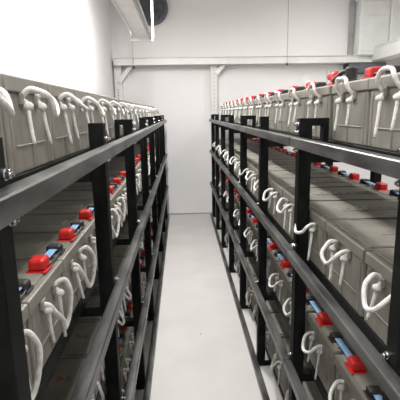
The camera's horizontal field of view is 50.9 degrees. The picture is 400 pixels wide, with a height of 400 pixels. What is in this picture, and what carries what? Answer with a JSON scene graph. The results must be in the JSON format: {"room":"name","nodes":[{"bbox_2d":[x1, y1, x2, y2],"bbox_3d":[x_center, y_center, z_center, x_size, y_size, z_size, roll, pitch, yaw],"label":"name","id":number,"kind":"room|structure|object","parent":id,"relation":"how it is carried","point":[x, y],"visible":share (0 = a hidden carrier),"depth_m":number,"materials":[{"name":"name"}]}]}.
{"room":"electrical room","nodes":[
{"label":"electrical room","id":0,"kind":"room"},
{"bbox_2d":[0,0,114,97],"bbox_3d":[-1.186,-0.645,2.215,0.100,3.700,9.100,-1,12,-2],"label":"wall","id":1,"kind":"structure","parent":0,"point":[65,43],"depth_m":3.62,"materials":[{"name":"white paint"}]},
{"bbox_2d":[134,214,282,399],"bbox_3d":[1.183,1.156,2.695,4.780,0.100,9.100,-1,12,-2],"label":"floor","id":2,"kind":"structure","parent":0,"point":[197,297],"depth_m":3.27,"materials":[{"name":"white concrete"}]},
{"bbox_2d":[0,115,169,399],"bbox_3d":[-0.754,0.141,3.506,0.786,1.622,6.270,-1,12,-2],"label":"rack","id":3,"kind":"object","parent":2,"relation":"on","point":[20,193],"visible":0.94,"depth_m":1.47,"materials":[{"name":"black metal"}]},
{"bbox_2d":[0,73,14,168],"bbox_3d":[-0.651,-0.158,0.818,0.593,0.277,0.387,-1,12,-2],"label":"battery","id":4,"kind":"object","parent":3,"relation":"on","point":[5,99],"visible":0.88,"depth_m":0.83,"materials":[{"name":"grey plastic"}]},
{"bbox_2d":[0,72,59,174],"bbox_3d":[-0.668,-0.222,1.129,0.587,0.277,0.387,-1,12,-2],"label":"battery","id":5,"kind":"object","parent":3,"relation":"on","point":[27,137],"visible":0.98,"depth_m":1.05,"materials":[{"name":"grey plastic"}]},
{"bbox_2d":[19,287,42,399],"bbox_3d":[-0.623,0.352,0.873,0.578,0.256,0.347,-1,12,-2],"label":"battery","id":6,"kind":"object","parent":3,"relation":"on","point":[34,386],"visible":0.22,"depth_m":0.89,"materials":[{"name":"grey plastic"}]},
{"bbox_2d":[16,249,72,381],"bbox_3d":[-0.640,0.294,1.157,0.569,0.256,0.347,-1,12,-2],"label":"battery","id":7,"kind":"object","parent":3,"relation":"on","point":[43,297],"visible":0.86,"depth_m":1.12,"materials":[{"name":"grey plastic"}]},
{"bbox_2d":[13,225,96,317],"bbox_3d":[-0.648,0.235,1.441,0.578,0.256,0.347,-1,12,-2],"label":"battery","id":8,"kind":"object","parent":3,"relation":"on","point":[72,256],"visible":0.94,"depth_m":1.40,"materials":[{"name":"grey plastic"}]},
{"bbox_2d":[12,208,97,281],"bbox_3d":[-0.666,0.176,1.724,0.569,0.256,0.347,-1,12,-2],"label":"battery","id":9,"kind":"object","parent":3,"relation":"on","point":[46,224],"visible":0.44,"depth_m":1.65,"materials":[{"name":"grey plastic"}]},
{"bbox_2d":[40,81,87,161],"bbox_3d":[-0.679,-0.286,1.440,0.593,0.277,0.387,-1,12,-2],"label":"battery","id":10,"kind":"object","parent":3,"relation":"on","point":[62,129],"visible":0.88,"depth_m":1.38,"materials":[{"name":"grey plastic"}]},
{"bbox_2d":[23,200,119,238],"bbox_3d":[-0.674,0.117,2.008,0.578,0.256,0.347,-1,12,-2],"label":"battery","id":11,"kind":"object","parent":3,"relation":"on","point":[66,207],"visible":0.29,"depth_m":1.94,"materials":[{"name":"grey plastic"}]},
{"bbox_2d":[39,358,104,399],"bbox_3d":[-0.642,0.729,1.544,0.588,0.256,0.347,-1,12,-2],"label":"battery","id":12,"kind":"object","parent":3,"relation":"on","point":[61,384],"visible":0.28,"depth_m":1.50,"materials":[{"name":"grey plastic"}]},
{"bbox_2d":[59,322,104,399],"bbox_3d":[-0.652,0.670,1.827,0.593,0.256,0.347,-1,12,-2],"label":"battery","id":13,"kind":"object","parent":3,"relation":"on","point":[78,345],"visible":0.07,"depth_m":1.75,"materials":[{"name":"grey plastic"}]},
{"bbox_2d":[44,185,125,231],"bbox_3d":[-0.691,0.059,2.292,0.569,0.256,0.347,-1,12,-2],"label":"battery","id":14,"kind":"object","parent":3,"relation":"on","point":[61,196],"visible":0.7,"depth_m":2.24,"materials":[{"name":"grey plastic"}]},
{"bbox_2d":[67,87,104,151],"bbox_3d":[-0.693,-0.351,1.751,0.593,0.277,0.387,-1,12,-2],"label":"battery","id":15,"kind":"object","parent":3,"relation":"on","point":[82,119],"visible":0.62,"depth_m":1.68,"materials":[{"name":"grey plastic"}]},
{"bbox_2d":[61,177,127,224],"bbox_3d":[-0.700,0.000,2.576,0.578,0.256,0.347,-1,12,-2],"label":"battery","id":16,"kind":"object","parent":3,"relation":"on","point":[117,181],"visible":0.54,"depth_m":2.51,"materials":[{"name":"grey plastic"}]},
{"bbox_2d":[77,295,124,336],"bbox_3d":[-0.668,0.612,2.111,0.588,0.256,0.347,-1,12,-2],"label":"battery","id":17,"kind":"object","parent":3,"relation":"on","point":[91,298],"visible":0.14,"depth_m":2.04,"materials":[{"name":"grey plastic"}]},
{"bbox_2d":[89,92,115,135],"bbox_3d":[-0.707,-0.415,2.062,0.593,0.277,0.387,-1,12,-2],"label":"battery","id":18,"kind":"object","parent":3,"relation":"on","point":[100,99],"visible":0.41,"depth_m":2.00,"materials":[{"name":"grey plastic"}]},
{"bbox_2d":[74,171,136,201],"bbox_3d":[-0.717,-0.059,2.859,0.569,0.256,0.347,-1,12,-2],"label":"battery","id":19,"kind":"object","parent":3,"relation":"on","point":[122,175],"visible":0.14,"depth_m":2.79,"materials":[{"name":"grey plastic"}]},
{"bbox_2d":[90,274,131,319],"bbox_3d":[-0.681,0.553,2.395,0.588,0.256,0.347,-1,12,-2],"label":"battery","id":20,"kind":"object","parent":3,"relation":"on","point":[95,292],"visible":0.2,"depth_m":2.33,"materials":[{"name":"grey plastic"}]},
{"bbox_2d":[100,381,124,399],"bbox_3d":[-0.660,1.064,2.205,0.588,0.256,0.347,-1,12,-2],"label":"battery","id":21,"kind":"object","parent":3,"relation":"on","point":[104,388],"visible":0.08,"depth_m":2.15,"materials":[{"name":"grey plastic"}]},
{"bbox_2d":[104,96,124,138],"bbox_3d":[-0.721,-0.480,2.373,0.593,0.277,0.387,-1,12,-2],"label":"battery","id":22,"kind":"object","parent":3,"relation":"on","point":[110,118],"visible":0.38,"depth_m":2.32,"materials":[{"name":"grey plastic"}]},
{"bbox_2d":[114,98,130,135],"bbox_3d":[-0.735,-0.544,2.684,0.593,0.277,0.387,-1,12,-2],"label":"battery","id":23,"kind":"object","parent":3,"relation":"on","point":[118,112],"visible":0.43,"depth_m":2.62,"materials":[{"name":"grey plastic"}]},
{"bbox_2d":[114,258,130,305],"bbox_3d":[-0.691,0.494,2.678,0.593,0.256,0.347,-1,12,-2],"label":"battery","id":24,"kind":"object","parent":3,"relation":"on","point":[118,262],"visible":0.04,"depth_m":2.65,"materials":[{"name":"grey plastic"}]},
{"bbox_2d":[108,170,139,194],"bbox_3d":[-0.729,-0.118,3.143,0.570,0.256,0.347,-1,12,-2],"label":"battery","id":25,"kind":"object","parent":3,"relation":"on","point":[110,172],"visible":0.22,"depth_m":3.12,"materials":[{"name":"grey plastic"}]},
{"bbox_2d":[119,338,130,395],"bbox_3d":[-0.673,1.005,2.489,0.587,0.256,0.347,-1,12,-2],"label":"battery","id":26,"kind":"object","parent":3,"relation":"on","point":[124,367],"visible":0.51,"depth_m":2.48,"materials":[{"name":"grey plastic"}]},
{"bbox_2d":[108,162,141,191],"bbox_3d":[-0.743,-0.176,3.426,0.569,0.256,0.347,-1,12,-2],"label":"battery","id":27,"kind":"object","parent":3,"relation":"on","point":[119,167],"visible":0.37,"depth_m":3.38,"materials":[{"name":"grey plastic"}]},
{"bbox_2d":[108,158,141,187],"bbox_3d":[-0.755,-0.235,3.710,0.569,0.256,0.347,-1,12,-2],"label":"battery","id":28,"kind":"object","parent":3,"relation":"on","point":[137,161],"visible":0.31,"depth_m":3.63,"materials":[{"name":"grey plastic"}]},
{"bbox_2d":[119,316,133,373],"bbox_3d":[-0.686,0.946,2.772,0.587,0.256,0.347,-1,12,-2],"label":"battery","id":29,"kind":"object","parent":3,"relation":"on","point":[125,333],"visible":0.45,"depth_m":2.71,"materials":[{"name":"grey plastic"}]},
{"bbox_2d":[113,245,140,285],"bbox_3d":[-0.705,0.435,2.962,0.590,0.256,0.347,-1,12,-2],"label":"battery","id":30,"kind":"object","parent":3,"relation":"on","point":[119,251],"visible":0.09,"depth_m":2.90,"materials":[{"name":"grey plastic"}]},
{"bbox_2d":[124,298,133,348],"bbox_3d":[-0.698,0.887,3.056,0.590,0.256,0.347,-1,12,-2],"label":"battery","id":31,"kind":"object","parent":3,"relation":"on","point":[129,307],"visible":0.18,"depth_m":3.01,"materials":[{"name":"grey plastic"}]},
{"bbox_2d":[122,100,135,134],"bbox_3d":[-0.749,-0.609,2.995,0.593,0.277,0.387,-1,12,-2],"label":"battery","id":32,"kind":"object","parent":3,"relation":"on","point":[126,116],"visible":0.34,"depth_m":2.92,"materials":[{"name":"grey plastic"}]},
{"bbox_2d":[108,155,149,174],"bbox_3d":[-0.764,-0.294,3.994,0.578,0.256,0.347,-1,12,-2],"label":"battery","id":33,"kind":"object","parent":3,"relation":"on","point":[138,156],"visible":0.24,"depth_m":3.94,"materials":[{"name":"grey plastic"}]},
{"bbox_2d":[120,233,143,252],"bbox_3d":[-0.720,0.377,3.246,0.585,0.256,0.347,-1,12,-2],"label":"battery","id":34,"kind":"object","parent":3,"relation":"on","point":[122,234],"visible":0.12,"depth_m":3.26,"materials":[{"name":"grey plastic"}]},
{"bbox_2d":[125,100,139,122],"bbox_3d":[-0.766,-0.673,3.306,0.587,0.277,0.387,-1,12,-2],"label":"battery","id":35,"kind":"object","parent":3,"relation":"on","point":[131,115],"visible":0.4,"depth_m":3.26,"materials":[{"name":"grey plastic"}]},
{"bbox_2d":[122,224,143,251],"bbox_3d":[-0.732,0.318,3.529,0.587,0.256,0.347,-1,12,-2],"label":"battery","id":36,"kind":"object","parent":3,"relation":"on","point":[125,230],"visible":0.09,"depth_m":3.46,"materials":[{"name":"grey plastic"}]},
{"bbox_2d":[132,102,143,129],"bbox_3d":[-0.777,-0.738,3.617,0.593,0.277,0.387,-1,12,-2],"label":"battery","id":37,"kind":"object","parent":3,"relation":"on","point":[140,108],"visible":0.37,"depth_m":3.58,"materials":[{"name":"grey plastic"}]},
{"bbox_2d":[137,103,146,128],"bbox_3d":[-0.791,-0.802,3.928,0.593,0.277,0.387,-1,12,-2],"label":"battery","id":38,"kind":"object","parent":3,"relation":"on","point":[142,107],"visible":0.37,"depth_m":3.86,"materials":[{"name":"grey plastic"}]},
{"bbox_2d":[140,250,144,262],"bbox_3d":[-0.750,0.652,4.191,0.588,0.256,0.347,-1,12,-2],"label":"battery","id":39,"kind":"object","parent":3,"relation":"on","point":[143,252],"visible":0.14,"depth_m":4.16,"materials":[{"name":"grey plastic"}]},
{"bbox_2d":[140,259,145,288],"bbox_3d":[-0.737,0.711,3.907,0.588,0.256,0.347,-1,12,-2],"label":"battery","id":40,"kind":"object","parent":3,"relation":"on","point":[142,262],"visible":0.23,"depth_m":3.89,"materials":[{"name":"grey plastic"}]},
{"bbox_2d":[141,274,145,300],"bbox_3d":[-0.723,0.770,3.623,0.590,0.256,0.347,-1,12,-2],"label":"battery","id":41,"kind":"object","parent":3,"relation":"on","point":[142,282],"visible":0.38,"depth_m":3.63,"materials":[{"name":"grey plastic"}]},
{"bbox_2d":[137,197,151,215],"bbox_3d":[-0.783,0.083,4.664,0.588,0.256,0.347,-1,12,-2],"label":"battery","id":42,"kind":"object","parent":3,"relation":"on","point":[140,200],"visible":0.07,"depth_m":4.60,"materials":[{"name":"grey plastic"}]},
{"bbox_2d":[113,55,388,208],"bbox_3d":[0.807,-0.980,6.675,4.205,2.475,0.185,-1,12,-2],"label":"steel frame","id":43,"kind":"object","parent":2,"relation":"on","point":[212,61],"visible":0.64,"depth_m":6.38,"materials":[{"name":"white metal"}]},
{"bbox_2d":[209,114,399,399],"bbox_3d":[0.678,0.090,3.632,0.780,1.622,6.210,-1,12,-2],"label":"rack","id":44,"kind":"object","parent":2,"relation":"on","point":[382,361],"visible":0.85,"depth_m":1.80,"materials":[{"name":"black metal"}]},
{"bbox_2d":[224,101,232,120],"bbox_3d":[0.588,-1.155,5.461,0.554,0.256,0.398,-1,12,-2],"label":"battery","id":45,"kind":"object","parent":44,"relation":"on","point":[225,105],"visible":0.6,"depth_m":5.42,"materials":[{"name":"grey plastic"}]},
{"bbox_2d":[223,186,235,203],"bbox_3d":[0.569,-0.066,5.050,0.587,0.256,0.401,-1,12,-2],"label":"battery","id":46,"kind":"object","parent":44,"relation":"on","point":[227,191],"visible":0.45,"depth_m":5.02,"materials":[{"name":"grey plastic"}]},
{"bbox_2d":[227,100,236,114],"bbox_3d":[0.604,-1.089,5.142,0.552,0.256,0.398,-1,12,-2],"label":"battery","id":47,"kind":"object","parent":44,"relation":"on","point":[228,104],"visible":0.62,"depth_m":5.06,"materials":[{"name":"grey plastic"}]},
{"bbox_2d":[225,230,239,243],"bbox_3d":[0.581,0.430,5.153,0.578,0.256,0.401,-1,12,-2],"label":"battery","id":48,"kind":"object","parent":44,"relation":"on","point":[235,231],"visible":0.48,"depth_m":5.03,"materials":[{"name":"grey plastic"}]},
{"bbox_2d":[226,188,239,210],"bbox_3d":[0.584,0.001,4.725,0.585,0.256,0.401,-1,12,-2],"label":"battery","id":49,"kind":"object","parent":44,"relation":"on","point":[235,190],"visible":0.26,"depth_m":4.62,"materials":[{"name":"grey plastic"}]},
{"bbox_2d":[214,138,252,156],"bbox_3d":[0.486,-0.759,5.989,0.587,0.256,0.408,-1,12,-2],"label":"battery","id":50,"kind":"object","parent":44,"relation":"on","point":[249,139],"visible":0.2,"depth_m":5.89,"materials":[{"name":"grey plastic"}]},
{"bbox_2d":[228,233,239,259],"bbox_3d":[0.600,0.497,4.829,0.570,0.256,0.401,-1,12,-2],"label":"battery","id":51,"kind":"object","parent":44,"relation":"on","point":[238,234],"visible":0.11,"depth_m":4.74,"materials":[{"name":"grey plastic"}]},
{"bbox_2d":[230,99,240,122],"bbox_3d":[0.619,-1.020,4.809,0.552,0.256,0.425,-1,12,-2],"label":"battery","id":52,"kind":"object","parent":44,"relation":"on","point":[231,104],"visible":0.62,"depth_m":4.70,"materials":[{"name":"grey plastic"}]},
{"bbox_2d":[234,194,239,222],"bbox_3d":[0.597,0.068,4.400,0.590,0.256,0.401,-1,12,-2],"label":"battery","id":53,"kind":"object","parent":44,"relation":"on","point":[237,199],"visible":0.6,"depth_m":4.31,"materials":[{"name":"grey plastic"}]},
{"bbox_2d":[216,139,257,157],"bbox_3d":[0.502,-0.692,5.664,0.585,0.256,0.408,-1,12,-2],"label":"battery","id":54,"kind":"object","parent":44,"relation":"on","point":[254,140],"visible":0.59,"depth_m":5.62,"materials":[{"name":"grey plastic"}]},
{"bbox_2d":[218,140,258,152],"bbox_3d":[0.516,-0.624,5.340,0.587,0.256,0.408,-1,12,-2],"label":"battery","id":55,"kind":"object","parent":44,"relation":"on","point":[258,140],"visible":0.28,"depth_m":5.27,"materials":[{"name":"grey plastic"}]},
{"bbox_2d":[234,98,243,122],"bbox_3d":[0.633,-0.951,4.476,0.553,0.256,0.398,-1,12,-2],"label":"battery","id":56,"kind":"object","parent":44,"relation":"on","point":[236,105],"visible":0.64,"depth_m":4.39,"materials":[{"name":"grey plastic"}]},
{"bbox_2d":[220,145,258,165],"bbox_3d":[0.530,-0.557,5.015,0.587,0.256,0.408,-1,12,-2],"label":"battery","id":57,"kind":"object","parent":44,"relation":"on","point":[226,146],"visible":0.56,"depth_m":4.95,"materials":[{"name":"grey plastic"}]},
{"bbox_2d":[234,245,248,270],"bbox_3d":[0.611,0.564,4.504,0.578,0.256,0.401,-1,12,-2],"label":"battery","id":58,"kind":"object","parent":44,"relation":"on","point":[247,249],"visible":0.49,"depth_m":4.39,"materials":[{"name":"grey plastic"}]},
{"bbox_2d":[233,203,250,220],"bbox_3d":[0.612,0.135,4.076,0.590,0.256,0.401,-1,12,-2],"label":"battery","id":59,"kind":"object","parent":44,"relation":"on","point":[238,212],"visible":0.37,"depth_m":4.05,"materials":[{"name":"grey plastic"}]},
{"bbox_2d":[238,97,248,117],"bbox_3d":[0.648,-0.885,4.157,0.552,0.256,0.398,-1,12,-2],"label":"battery","id":60,"kind":"object","parent":44,"relation":"on","point":[241,110],"visible":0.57,"depth_m":4.08,"materials":[{"name":"grey plastic"}]},
{"bbox_2d":[235,255,254,275],"bbox_3d":[0.630,0.631,4.179,0.569,0.256,0.401,-1,12,-2],"label":"battery","id":61,"kind":"object","parent":44,"relation":"on","point":[249,259],"visible":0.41,"depth_m":4.06,"materials":[{"name":"grey plastic"}]},
{"bbox_2d":[238,207,256,241],"bbox_3d":[0.627,0.203,3.751,0.588,0.256,0.401,-1,12,-2],"label":"battery","id":62,"kind":"object","parent":44,"relation":"on","point":[249,211],"visible":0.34,"depth_m":3.64,"materials":[{"name":"grey plastic"}]},
{"bbox_2d":[243,96,253,124],"bbox_3d":[0.663,-0.819,3.837,0.551,0.256,0.398,-1,12,-2],"label":"battery","id":63,"kind":"object","parent":44,"relation":"on","point":[246,104],"visible":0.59,"depth_m":3.74,"materials":[{"name":"grey plastic"}]},
{"bbox_2d":[223,147,273,166],"bbox_3d":[0.546,-0.490,4.690,0.585,0.256,0.408,-1,12,-2],"label":"battery","id":64,"kind":"object","parent":44,"relation":"on","point":[235,148],"visible":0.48,"depth_m":4.59,"materials":[{"name":"grey plastic"}]},
{"bbox_2d":[244,215,257,254],"bbox_3d":[0.643,0.270,3.426,0.585,0.256,0.401,-1,12,-2],"label":"battery","id":65,"kind":"object","parent":44,"relation":"on","point":[253,223],"visible":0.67,"depth_m":3.35,"materials":[{"name":"grey plastic"}]},
{"bbox_2d":[246,263,256,291],"bbox_3d":[0.645,0.699,3.854,0.569,0.256,0.401,-1,12,-2],"label":"battery","id":66,"kind":"object","parent":44,"relation":"on","point":[253,267],"visible":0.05,"depth_m":3.77,"materials":[{"name":"grey plastic"}]},
{"bbox_2d":[226,146,281,173],"bbox_3d":[0.560,-0.422,4.365,0.588,0.256,0.408,-1,12,-2],"label":"battery","id":67,"kind":"object","parent":44,"relation":"on","point":[276,148],"visible":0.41,"depth_m":4.26,"materials":[{"name":"grey plastic"}]},
{"bbox_2d":[248,94,262,126],"bbox_3d":[0.676,-0.753,3.518,0.554,0.256,0.398,-1,12,-2],"label":"battery","id":68,"kind":"object","parent":44,"relation":"on","point":[253,110],"visible":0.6,"depth_m":3.42,"materials":[{"name":"grey plastic"}]},
{"bbox_2d":[246,277,269,316],"bbox_3d":[0.659,0.766,3.530,0.569,0.256,0.401,-1,12,-2],"label":"battery","id":69,"kind":"object","parent":44,"relation":"on","point":[250,295],"visible":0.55,"depth_m":3.44,"materials":[{"name":"grey plastic"}]},
{"bbox_2d":[229,149,290,178],"bbox_3d":[0.572,-0.355,4.040,0.593,0.256,0.408,-1,12,-2],"label":"battery","id":70,"kind":"object","parent":44,"relation":"on","point":[284,151],"visible":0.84,"depth_m":3.97,"materials":[{"name":"grey plastic"}]},
{"bbox_2d":[250,231,274,261],"bbox_3d":[0.657,0.337,3.101,0.587,0.256,0.401,-1,12,-2],"label":"battery","id":71,"kind":"object","parent":44,"relation":"on","point":[268,235],"visible":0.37,"depth_m":3.06,"materials":[{"name":"grey plastic"}]},
{"bbox_2d":[256,92,271,124],"bbox_3d":[0.693,-0.684,3.185,0.551,0.256,0.425,-1,12,-2],"label":"battery","id":72,"kind":"object","parent":44,"relation":"on","point":[261,103],"visible":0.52,"depth_m":3.08,"materials":[{"name":"grey plastic"}]},
{"bbox_2d":[234,152,295,180],"bbox_3d":[0.589,-0.288,3.716,0.588,0.256,0.408,-1,12,-2],"label":"battery","id":73,"kind":"object","parent":44,"relation":"on","point":[293,154],"visible":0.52,"depth_m":3.63,"materials":[{"name":"grey plastic"}]},
{"bbox_2d":[252,297,279,320],"bbox_3d":[0.670,0.833,3.205,0.578,0.256,0.401,-1,12,-2],"label":"battery","id":74,"kind":"object","parent":44,"relation":"on","point":[271,305],"visible":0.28,"depth_m":3.08,"materials":[{"name":"grey plastic"}]},
{"bbox_2d":[264,89,283,129],"bbox_3d":[0.708,-0.615,2.852,0.552,0.256,0.398,-1,12,-2],"label":"battery","id":75,"kind":"object","parent":44,"relation":"on","point":[270,109],"visible":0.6,"depth_m":2.75,"materials":[{"name":"grey plastic"}]},
{"bbox_2d":[266,238,286,291],"bbox_3d":[0.670,0.405,2.777,0.590,0.256,0.401,-1,12,-2],"label":"battery","id":76,"kind":"object","parent":44,"relation":"on","point":[273,249],"visible":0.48,"depth_m":2.68,"materials":[{"name":"grey plastic"}]},
{"bbox_2d":[239,159,313,192],"bbox_3d":[0.603,-0.221,3.391,0.590,0.256,0.408,-1,12,-2],"label":"battery","id":77,"kind":"object","parent":44,"relation":"on","point":[250,163],"visible":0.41,"depth_m":3.29,"materials":[{"name":"grey plastic"}]},
{"bbox_2d":[265,313,289,360],"bbox_3d":[0.689,0.901,2.880,0.569,0.256,0.401,-1,12,-2],"label":"battery","id":78,"kind":"object","parent":44,"relation":"on","point":[283,330],"visible":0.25,"depth_m":2.77,"materials":[{"name":"grey plastic"}]},
{"bbox_2d":[268,254,291,317],"bbox_3d":[0.685,0.472,2.452,0.590,0.256,0.401,-1,12,-2],"label":"battery","id":79,"kind":"object","parent":44,"relation":"on","point":[283,278],"visible":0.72,"depth_m":2.38,"materials":[{"name":"grey plastic"}]},
{"bbox_2d":[274,86,297,132],"bbox_3d":[0.721,-0.549,2.533,0.553,0.256,0.398,-1,12,-2],"label":"battery","id":80,"kind":"object","parent":44,"relation":"on","point":[282,104],"visible":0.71,"depth_m":2.44,"materials":[{"name":"grey plastic"}]},
{"bbox_2d":[245,163,328,199],"bbox_3d":[0.616,-0.153,3.066,0.593,0.256,0.408,-1,12,-2],"label":"battery","id":81,"kind":"object","parent":44,"relation":"on","point":[316,166],"visible":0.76,"depth_m":2.98,"materials":[{"name":"grey plastic"}]},
{"bbox_2d":[270,338,307,396],"bbox_3d":[0.699,0.968,2.555,0.578,0.256,0.401,-1,12,-2],"label":"battery","id":82,"kind":"object","parent":44,"relation":"on","point":[276,364],"visible":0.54,"depth_m":2.46,"materials":[{"name":"grey plastic"}]},
{"bbox_2d":[253,166,348,212],"bbox_3d":[0.634,-0.086,2.741,0.585,0.256,0.408,-1,12,-2],"label":"battery","id":83,"kind":"object","parent":44,"relation":"on","point":[333,172],"visible":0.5,"depth_m":2.63,"materials":[{"name":"grey plastic"}]},
{"bbox_2d":[287,82,315,132],"bbox_3d":[0.735,-0.483,2.213,0.554,0.256,0.398,-1,12,-2],"label":"battery","id":84,"kind":"object","parent":44,"relation":"on","point":[298,100],"visible":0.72,"depth_m":2.12,"materials":[{"name":"grey plastic"}]},
{"bbox_2d":[282,274,325,350],"bbox_3d":[0.702,0.539,2.127,0.585,0.256,0.401,-1,12,-2],"label":"battery","id":85,"kind":"object","parent":44,"relation":"on","point":[309,296],"visible":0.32,"depth_m":1.95,"materials":[{"name":"grey plastic"}]},
{"bbox_2d":[285,379,323,399],"bbox_3d":[0.718,1.035,2.231,0.569,0.256,0.401,-1,12,-2],"label":"battery","id":86,"kind":"object","parent":44,"relation":"on","point":[311,389],"visible":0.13,"depth_m":2.13,"materials":[{"name":"grey plastic"}]},
{"bbox_2d":[262,173,373,227],"bbox_3d":[0.647,-0.019,2.417,0.590,0.256,0.408,-1,12,-2],"label":"battery","id":87,"kind":"object","parent":44,"relation":"on","point":[277,185],"visible":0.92,"depth_m":2.33,"materials":[{"name":"grey plastic"}]},
{"bbox_2d":[306,71,341,139],"bbox_3d":[0.751,-0.426,1.892,0.551,0.276,0.398,-1,12,-2],"label":"battery","id":88,"kind":"object","parent":44,"relation":"on","point":[320,99],"visible":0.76,"depth_m":1.78,"materials":[{"name":"grey plastic"}]},
{"bbox_2d":[331,69,345,82],"bbox_3d":[0.559,-0.499,1.705,0.042,0.050,0.222,0,12,3],"label":"cable","id":89,"kind":"object","parent":88,"relation":"on","point":[342,72],"visible":0.59,"depth_m":1.64,"materials":[{"name":"rubber"}]},
{"bbox_2d":[301,301,355,399],"bbox_3d":[0.715,0.606,1.802,0.588,0.256,0.401,-1,12,-2],"label":"battery","id":90,"kind":"object","parent":44,"relation":"on","point":[323,347],"visible":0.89,"depth_m":1.71,"materials":[{"name":"grey plastic"}]},
{"bbox_2d":[276,181,398,238],"bbox_3d":[0.660,0.049,2.092,0.593,0.256,0.408,-1,12,-2],"label":"battery","id":91,"kind":"object","parent":44,"relation":"on","point":[379,191],"visible":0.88,"depth_m":2.02,"materials":[{"name":"grey plastic"}]},
{"bbox_2d":[294,193,398,274],"bbox_3d":[0.677,0.116,1.767,0.588,0.256,0.408,-1,12,-2],"label":"battery","id":92,"kind":"object","parent":44,"relation":"on","point":[320,213],"visible":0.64,"depth_m":1.66,"materials":[{"name":"grey plastic"}]},
{"bbox_2d":[328,338,382,399],"bbox_3d":[0.730,0.674,1.478,0.587,0.256,0.401,-1,12,-2],"label":"battery","id":93,"kind":"object","parent":44,"relation":"on","point":[354,381],"visible":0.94,"depth_m":1.44,"materials":[{"name":"grey plastic"}]},
{"bbox_2d":[332,66,381,146],"bbox_3d":[0.765,-0.359,1.558,0.553,0.280,0.426,-1,12,-2],"label":"battery","id":94,"kind":"object","parent":44,"relation":"on","point":[352,97],"visible":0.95,"depth_m":1.45,"materials":[{"name":"grey plastic"}]},
{"bbox_2d":[343,63,385,73],"bbox_3d":[2.555,-2.045,6.532,0.590,0.150,0.218,-1,12,-2],"label":"junction box","id":95,"kind":"object","parent":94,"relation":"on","point":[361,66],"visible":0.5,"depth_m":6.42,"materials":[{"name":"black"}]},
{"bbox_2d":[320,220,396,316],"bbox_3d":[0.693,0.183,1.442,0.585,0.256,0.408,-1,12,-2],"label":"battery","id":96,"kind":"object","parent":44,"relation":"on","point":[347,245],"visible":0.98,"depth_m":1.35,"materials":[{"name":"grey plastic"}]},
{"bbox_2d":[361,250,393,345],"bbox_3d":[0.704,0.250,1.117,0.593,0.256,0.408,-1,12,-2],"label":"battery","id":97,"kind":"object","parent":44,"relation":"on","point":[376,287],"visible":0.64,"depth_m":1.12,"materials":[{"name":"grey plastic"}]},
{"bbox_2d":[373,394,381,399],"bbox_3d":[0.746,0.741,1.153,0.585,0.256,0.401,-1,12,-2],"label":"battery","id":98,"kind":"object","parent":44,"relation":"on","point":[377,396],"visible":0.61,"depth_m":1.29,"materials":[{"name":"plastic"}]},
{"bbox_2d":[368,65,399,151],"bbox_3d":[0.780,-0.278,1.226,0.554,0.256,0.399,-1,12,-2],"label":"battery","id":99,"kind":"object","parent":44,"relation":"on","point":[384,119],"visible":0.99,"depth_m":1.22,"materials":[{"name":"grey plastic"}]},
{"bbox_2d":[109,0,399,213],"bbox_3d":[0.952,-1.616,6.711,4.580,3.700,0.100,-1,12,-2],"label":"wall","id":100,"kind":"structure","parent":0,"point":[190,28],"depth_m":6.53,"materials":[{"name":"white paint"}]},
{"bbox_2d":[139,0,167,25],"bbox_3d":[-0.724,-2.869,6.265,0.490,0.490,0.116,-1,12,-2],"label":"wall fan","id":101,"kind":"object","parent":100,"relation":"attached to","point":[160,7],"visible":0.62,"depth_m":6.26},
{"bbox_2d":[167,212,211,214],"bbox_3d":[0.985,0.196,7.033,4.580,0.020,0.006,-1,12,-2],"label":"baseboard","id":102,"kind":"structure","parent":100,"relation":"attached to","point":[206,212],"depth_m":6.98,"materials":[{"name":"grey metal"}]},
{"bbox_2d":[347,0,355,54],"bbox_3d":[2.322,-2.832,6.431,0.085,1.250,0.075,-1,12,-2],"label":"channel","id":103,"kind":"object","parent":100,"relation":"attached to","point":[352,2],"visible":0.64,"depth_m":6.43,"materials":[{"name":"grey metal"}]},
{"bbox_2d":[352,0,399,55],"bbox_3d":[2.799,-2.830,6.333,0.860,1.250,0.310,-1,12,-2],"label":"air duct","id":104,"kind":"object","parent":100,"relation":"attached to","point":[377,22],"visible":0.77,"depth_m":6.26,"materials":[{"name":"white metal"}]},
{"bbox_3d":[1.122,-2.554,1.873,4.780,0.100,9.200,-1,12,-2],"label":"ceiling","id":105,"kind":"structure","parent":0,"visible":0},
{"bbox_2d":[130,0,153,41],"bbox_3d":[-0.654,-2.392,4.576,0.260,1.258,0.040,-1,12,-2],"label":"hanger","id":106,"kind":"object","parent":105,"relation":"hanging from","point":[152,20],"visible":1,"depth_m":4.67,"materials":[{"name":"white paint"}]},
{"bbox_2d":[286,0,288,64],"bbox_3d":[1.305,-2.709,6.214,0.035,1.368,0.040,-1,12,-2],"label":"hanging rod","id":107,"kind":"object","parent":105,"relation":"hanging from","point":[288,0],"visible":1,"depth_m":6.28,"materials":[{"name":"grey metal"}]},
{"bbox_2d":[372,38,399,60],"bbox_3d":[2.889,-2.050,2.870,0.265,1.350,6.990,-1,12,-2],"label":"cable tray","id":108,"kind":"object","parent":105,"relation":"hanging from","point":[389,50],"visible":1,"depth_m":5.96,"materials":[{"name":"white paint"}]},
{"bbox_3d":[-0.477,-1.581,0.663,0.260,1.258,0.040,-1,12,-2],"label":"hanger","id":109,"kind":"object","parent":105,"relation":"hanging from","visible":0},
{"bbox_2d":[112,0,148,37],"bbox_3d":[-0.517,-1.250,1.752,0.170,0.108,5.980,-1,12,-2],"label":"cable tray","id":110,"kind":"object","parent":109,"relation":"hanging from","point":[127,9],"visible":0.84,"depth_m":3.67,"materials":[{"name":"white paint"}]},
{"bbox_2d":[134,0,151,38],"bbox_3d":[-0.421,-1.226,1.792,0.036,0.036,6.040,-1,12,-2],"label":"conduit","id":111,"kind":"object","parent":109,"relation":"attached to","point":[137,3],"visible":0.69,"depth_m":3.69,"materials":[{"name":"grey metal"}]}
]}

